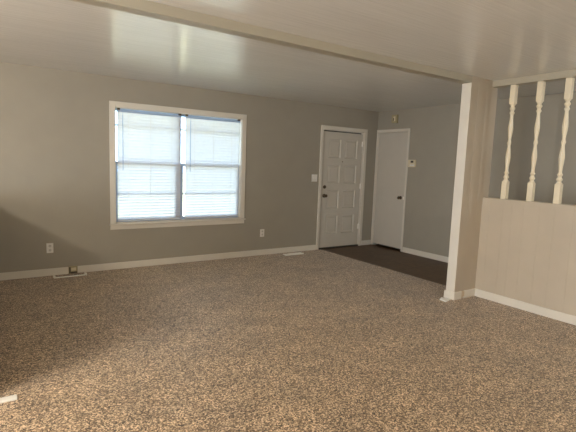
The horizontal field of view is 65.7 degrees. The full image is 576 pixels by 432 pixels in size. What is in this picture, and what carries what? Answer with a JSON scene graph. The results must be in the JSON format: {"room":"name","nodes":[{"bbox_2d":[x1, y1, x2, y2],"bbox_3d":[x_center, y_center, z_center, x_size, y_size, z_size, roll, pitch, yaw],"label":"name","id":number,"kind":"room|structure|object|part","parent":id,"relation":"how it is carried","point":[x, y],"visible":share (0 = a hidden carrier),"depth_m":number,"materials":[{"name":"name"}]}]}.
{"room":"living room","nodes":[
{"label":"living room","id":0,"kind":"room"},
{"bbox_2d":[0,62,378,273],"bbox_3d":[-2.397,-0.469,5.642,9.832,2.540,0.140,-2,8,-34],"label":"wall","id":1,"kind":"structure","parent":0,"point":[55,147],"depth_m":5.62,"materials":[{"name":"beige paint"}]},
{"bbox_2d":[46,243,53,252],"bbox_3d":[-2.858,0.385,5.360,0.074,0.120,0.010,-2,8,-34],"label":"wall outlet","id":2,"kind":"object","parent":1,"relation":"attached to","point":[49,246],"visible":1,"depth_m":5.36,"materials":[{"name":"white plastic"}]},
{"bbox_2d":[68,266,77,273],"bbox_3d":[-2.659,0.665,5.522,0.101,0.090,0.031,-2,8,-34],"label":"cable jack","id":3,"kind":"object","parent":1,"relation":"attached to","point":[71,269],"visible":1,"depth_m":5.51,"materials":[{"name":"beige plastic"}]},
{"bbox_2d":[109,101,246,229],"bbox_3d":[-1.474,-0.667,6.215,1.956,1.621,0.182,-2,8,-34],"label":"window","id":4,"kind":"structure","parent":1,"relation":"in","point":[113,105],"depth_m":6.10,"materials":[{"name":"white paint"}]},
{"bbox_3d":[-1.887,-1.032,5.946,0.834,0.714,0.030,-2,8,-34],"label":"sash","id":5,"kind":"part","parent":4,"relation":"part of","materials":[{"name":"glass"}]},
{"bbox_3d":[-1.895,-0.326,6.003,0.834,0.783,0.030,-2,8,-34],"label":"sash","id":6,"kind":"part","parent":4,"relation":"part of","materials":[{"name":"glass"}]},
{"bbox_2d":[117,108,181,221],"bbox_3d":[-1.832,-0.661,5.948,0.845,1.447,0.042,-2,8,-34],"label":"window blind","id":7,"kind":"object","parent":4,"relation":"attached to","point":[149,144],"visible":1,"depth_m":5.94,"materials":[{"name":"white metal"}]},
{"bbox_3d":[-2.074,-0.637,5.794,0.002,1.381,0.025,-2,8,-34],"label":"ladder cord","id":8,"kind":"part","parent":7,"relation":"part of","materials":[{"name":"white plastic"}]},
{"bbox_3d":[-1.810,-1.345,5.872,0.845,0.025,0.026,-2,8,-34],"label":"head rail","id":9,"kind":"part","parent":7,"relation":"part of","materials":[{"name":"white plastic"}]},
{"bbox_3d":[-1.861,0.047,6.036,0.841,0.018,0.024,-2,8,-34],"label":"rail","id":10,"kind":"part","parent":7,"relation":"part of","materials":[{"name":"white plastic"}]},
{"bbox_3d":[-1.597,-0.657,6.114,0.002,1.381,0.025,-2,8,-34],"label":"ladder cord","id":11,"kind":"part","parent":7,"relation":"part of","materials":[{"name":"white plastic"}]},
{"bbox_3d":[-1.466,0.079,6.249,1.956,0.022,0.054,-2,8,-34],"label":"sill","id":12,"kind":"part","parent":4,"relation":"part of","materials":[{"name":"white paint"}]},
{"bbox_3d":[-1.127,-1.065,6.457,0.910,0.714,0.030,-2,8,-34],"label":"sash","id":13,"kind":"part","parent":4,"relation":"part of","materials":[{"name":"glass"}]},
{"bbox_3d":[-1.135,-0.358,6.514,0.910,0.783,0.030,-2,8,-34],"label":"sash","id":14,"kind":"part","parent":4,"relation":"part of","materials":[{"name":"glass"}]},
{"bbox_2d":[184,114,239,218],"bbox_3d":[-1.083,-0.693,6.452,0.846,1.447,0.042,-2,8,-34],"label":"window blind","id":15,"kind":"object","parent":4,"relation":"attached to","point":[212,146],"visible":1,"depth_m":6.45,"materials":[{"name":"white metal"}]},
{"bbox_3d":[-1.112,0.013,6.539,0.842,0.022,0.024,-2,8,-34],"label":"rail","id":16,"kind":"part","parent":15,"relation":"part of","materials":[{"name":"white plastic"}]},
{"bbox_3d":[-1.061,-1.377,6.375,0.846,0.025,0.026,-2,8,-34],"label":"head rail","id":17,"kind":"part","parent":15,"relation":"part of","materials":[{"name":"white plastic"}]},
{"bbox_2d":[0,240,370,280],"bbox_3d":[-0.953,0.596,6.681,6.072,0.088,0.014,-2,8,-34],"label":"baseboard","id":18,"kind":"structure","parent":1,"relation":"attached to","point":[152,262],"depth_m":6.07,"materials":[{"name":"white paint"}]},
{"bbox_2d":[260,229,263,236],"bbox_3d":[-0.404,0.267,7.009,0.074,0.120,0.010,-2,8,-34],"label":"wall outlet","id":19,"kind":"object","parent":1,"relation":"attached to","point":[261,230],"visible":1,"depth_m":7.00,"materials":[{"name":"white plastic"}]},
{"bbox_2d":[311,174,316,181],"bbox_3d":[0.445,-0.634,7.452,0.116,0.120,0.018,-2,8,-34],"label":"light switch","id":20,"kind":"object","parent":1,"relation":"attached to","point":[314,176],"visible":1,"depth_m":7.45,"materials":[{"name":"white plastic"}]},
{"bbox_2d":[316,125,367,249],"bbox_3d":[0.925,-0.480,7.854,1.050,2.125,0.188,-2,8,-34],"label":"door","id":21,"kind":"structure","parent":1,"relation":"in","point":[342,154],"depth_m":7.83,"materials":[{"name":"white paint"}]},
{"bbox_3d":[0.752,0.149,7.806,0.290,0.345,0.016,-2,8,-34],"label":"panel","id":22,"kind":"part","parent":21,"relation":"part of","materials":[{"name":"white paint"}]},
{"bbox_3d":[0.768,-0.290,7.755,0.290,0.340,0.016,-2,8,-34],"label":"panel","id":23,"kind":"part","parent":21,"relation":"part of","materials":[{"name":"white paint"}]},
{"bbox_3d":[0.784,-0.722,7.704,0.290,0.340,0.016,-2,8,-34],"label":"panel","id":24,"kind":"part","parent":21,"relation":"part of","materials":[{"name":"white paint"}]},
{"bbox_3d":[0.800,-1.156,7.652,0.290,0.345,0.016,-2,8,-34],"label":"panel","id":25,"kind":"part","parent":21,"relation":"part of","materials":[{"name":"white paint"}]},
{"bbox_3d":[1.059,0.136,8.013,0.310,0.345,0.016,-2,8,-34],"label":"panel","id":26,"kind":"part","parent":21,"relation":"part of","materials":[{"name":"white paint"}]},
{"bbox_3d":[1.075,-0.303,7.961,0.310,0.340,0.016,-2,8,-34],"label":"panel","id":27,"kind":"part","parent":21,"relation":"part of","materials":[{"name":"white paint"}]},
{"bbox_3d":[1.091,-0.735,7.910,0.310,0.340,0.016,-2,8,-34],"label":"panel","id":28,"kind":"part","parent":21,"relation":"part of","materials":[{"name":"white paint"}]},
{"bbox_3d":[1.107,-1.169,7.859,0.310,0.345,0.016,-2,8,-34],"label":"panel","id":29,"kind":"part","parent":21,"relation":"part of","materials":[{"name":"white paint"}]},
{"bbox_2d":[0,244,575,431],"bbox_3d":[-0.005,1.254,2.195,9.832,0.100,8.798,-2,8,-34],"label":"floor","id":30,"kind":"structure","parent":0,"point":[319,340],"depth_m":3.47,"materials":[{"name":"carpet"}]},
{"bbox_2d":[0,394,16,403],"bbox_3d":[-1.810,1.091,2.543,0.458,0.012,0.053,-2,8,-34],"label":"wood strip","id":31,"kind":"object","parent":30,"relation":"on","point":[12,397],"visible":1,"depth_m":2.64,"materials":[{"name":"white paint"}]},
{"bbox_2d":[53,272,86,277],"bbox_3d":[-2.636,0.718,5.402,0.365,0.022,0.070,-2,8,-34],"label":"floor vent","id":32,"kind":"object","parent":30,"relation":"in","point":[85,273],"visible":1,"depth_m":5.39,"materials":[{"name":"metal"}]},
{"bbox_2d":[283,252,303,255],"bbox_3d":[0.089,0.613,7.185,0.350,0.012,0.095,-2,8,-34],"label":"floor vent","id":33,"kind":"object","parent":30,"relation":"in","point":[299,253],"visible":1,"depth_m":7.17,"materials":[{"name":"metal"}]},
{"bbox_2d":[440,297,450,301],"bbox_3d":[1.743,0.932,4.986,0.099,0.012,0.137,8,9,41],"label":"paper scrap","id":34,"kind":"object","parent":30,"relation":"on","point":[441,298],"visible":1,"depth_m":4.98,"materials":[{"name":"white paper"}]},
{"bbox_2d":[0,0,575,111],"bbox_3d":[0.076,-1.269,1.914,9.832,0.100,8.838,-2,8,-34],"label":"ceiling","id":35,"kind":"structure","parent":0,"point":[493,40],"depth_m":3.75,"materials":[{"name":"paint"}]},
{"bbox_2d":[71,0,471,83],"bbox_3d":[-1.356,-1.313,2.565,7.906,0.069,0.110,-2,8,-34],"label":"beam","id":36,"kind":"structure","parent":35,"relation":"attached to","point":[146,8],"depth_m":3.31,"materials":[{"name":"beige paint"}]},
{"bbox_2d":[492,69,575,87],"bbox_3d":[3.245,-1.264,3.582,0.110,0.069,3.364,-2,8,-34],"label":"header beam","id":37,"kind":"structure","parent":35,"relation":"attached to","point":[561,75],"depth_m":4.56,"materials":[{"name":"beige paint"}]},
{"bbox_2d":[372,92,575,262],"bbox_3d":[4.085,-0.122,4.714,0.140,2.540,8.698,-2,8,-34],"label":"wall","id":38,"kind":"structure","parent":0,"point":[434,131],"depth_m":6.82,"materials":[{"name":"beige paint"}]},
{"bbox_2d":[371,128,410,251],"bbox_3d":[1.838,-0.473,7.964,0.196,2.112,0.767,-2,8,-34],"label":"door","id":39,"kind":"structure","parent":38,"relation":"in","point":[392,146],"depth_m":7.93,"materials":[{"name":"white paint"}]},
{"bbox_2d":[391,115,398,122],"bbox_3d":[1.857,-1.686,7.756,0.051,0.140,0.120,-2,8,-34],"label":"door chime","id":40,"kind":"object","parent":38,"relation":"attached to","point":[394,117],"visible":1,"depth_m":7.72,"materials":[{"name":"beige plastic"}]},
{"bbox_2d":[408,160,415,166],"bbox_3d":[2.082,-0.882,7.493,0.029,0.123,0.158,-2,8,-34],"label":"thermostat","id":41,"kind":"object","parent":38,"relation":"attached to","point":[411,163],"visible":1,"depth_m":7.48,"materials":[{"name":"beige plastic"}]},
{"bbox_2d":[402,247,447,262],"bbox_3d":[3.545,0.907,5.445,0.014,0.088,5.580,-2,8,-34],"label":"baseboard","id":42,"kind":"structure","parent":38,"relation":"attached to","point":[406,250],"depth_m":7.32,"materials":[{"name":"white paint"}]},
{"bbox_2d":[455,76,497,297],"bbox_3d":[2.077,-0.285,5.043,0.487,2.440,0.110,-2,8,-34],"label":"wall","id":43,"kind":"structure","parent":0,"point":[483,102],"depth_m":4.97,"materials":[{"name":"paint"}]},
{"bbox_2d":[446,83,471,291],"bbox_3d":[1.871,-0.242,4.909,0.008,2.371,0.112,-2,8,-34],"label":"trim","id":44,"kind":"structure","parent":43,"relation":"attached to","point":[466,88],"depth_m":4.89,"materials":[{"name":"white paint"}]},
{"bbox_2d":[444,288,474,299],"bbox_3d":[1.980,0.885,5.144,0.399,0.088,0.138,-2,8,-34],"label":"baseboard","id":45,"kind":"structure","parent":43,"relation":"attached to","point":[471,292],"depth_m":5.05,"materials":[{"name":"white paint"}]},
{"bbox_2d":[475,197,575,315],"bbox_3d":[3.179,0.553,3.797,0.110,1.150,3.364,-2,8,-34],"label":"wall","id":46,"kind":"structure","parent":0,"point":[527,249],"depth_m":4.66,"materials":[{"name":"paint"}]},
{"bbox_2d":[500,85,518,198],"bbox_3d":[2.403,-0.794,4.846,0.058,1.221,0.058,-2,8,-34],"label":"baluster","id":47,"kind":"object","parent":46,"relation":"on","point":[514,88],"visible":1,"depth_m":4.83,"materials":[{"name":"beige paint"}]},
{"bbox_2d":[474,288,575,324],"bbox_3d":[3.108,1.082,3.824,0.014,0.088,3.364,-2,8,-34],"label":"baseboard","id":48,"kind":"structure","parent":46,"relation":"attached to","point":[532,308],"depth_m":4.68,"materials":[{"name":"white paint"}]},
{"bbox_2d":[526,81,545,200],"bbox_3d":[2.561,-0.761,4.614,0.058,1.221,0.058,-2,8,-34],"label":"baluster","id":49,"kind":"object","parent":46,"relation":"on","point":[541,85],"visible":1,"depth_m":4.60,"materials":[{"name":"beige paint"}]},
{"bbox_2d":[553,77,574,203],"bbox_3d":[2.711,-0.729,4.392,0.058,1.221,0.058,-2,8,-34],"label":"baluster","id":50,"kind":"object","parent":46,"relation":"on","point":[569,84],"visible":1,"depth_m":4.38,"materials":[{"name":"beige paint"}]},
{"label":"outside","id":51,"kind":"structure","parent":0,"visible":0},
{"bbox_2d":[121,173,230,216],"bbox_3d":[-17.004,-2.202,29.619,85.000,0.100,51.842,-2,8,-34],"label":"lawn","id":52,"kind":"structure","parent":51,"point":[184,206],"depth_m":19.18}
]}

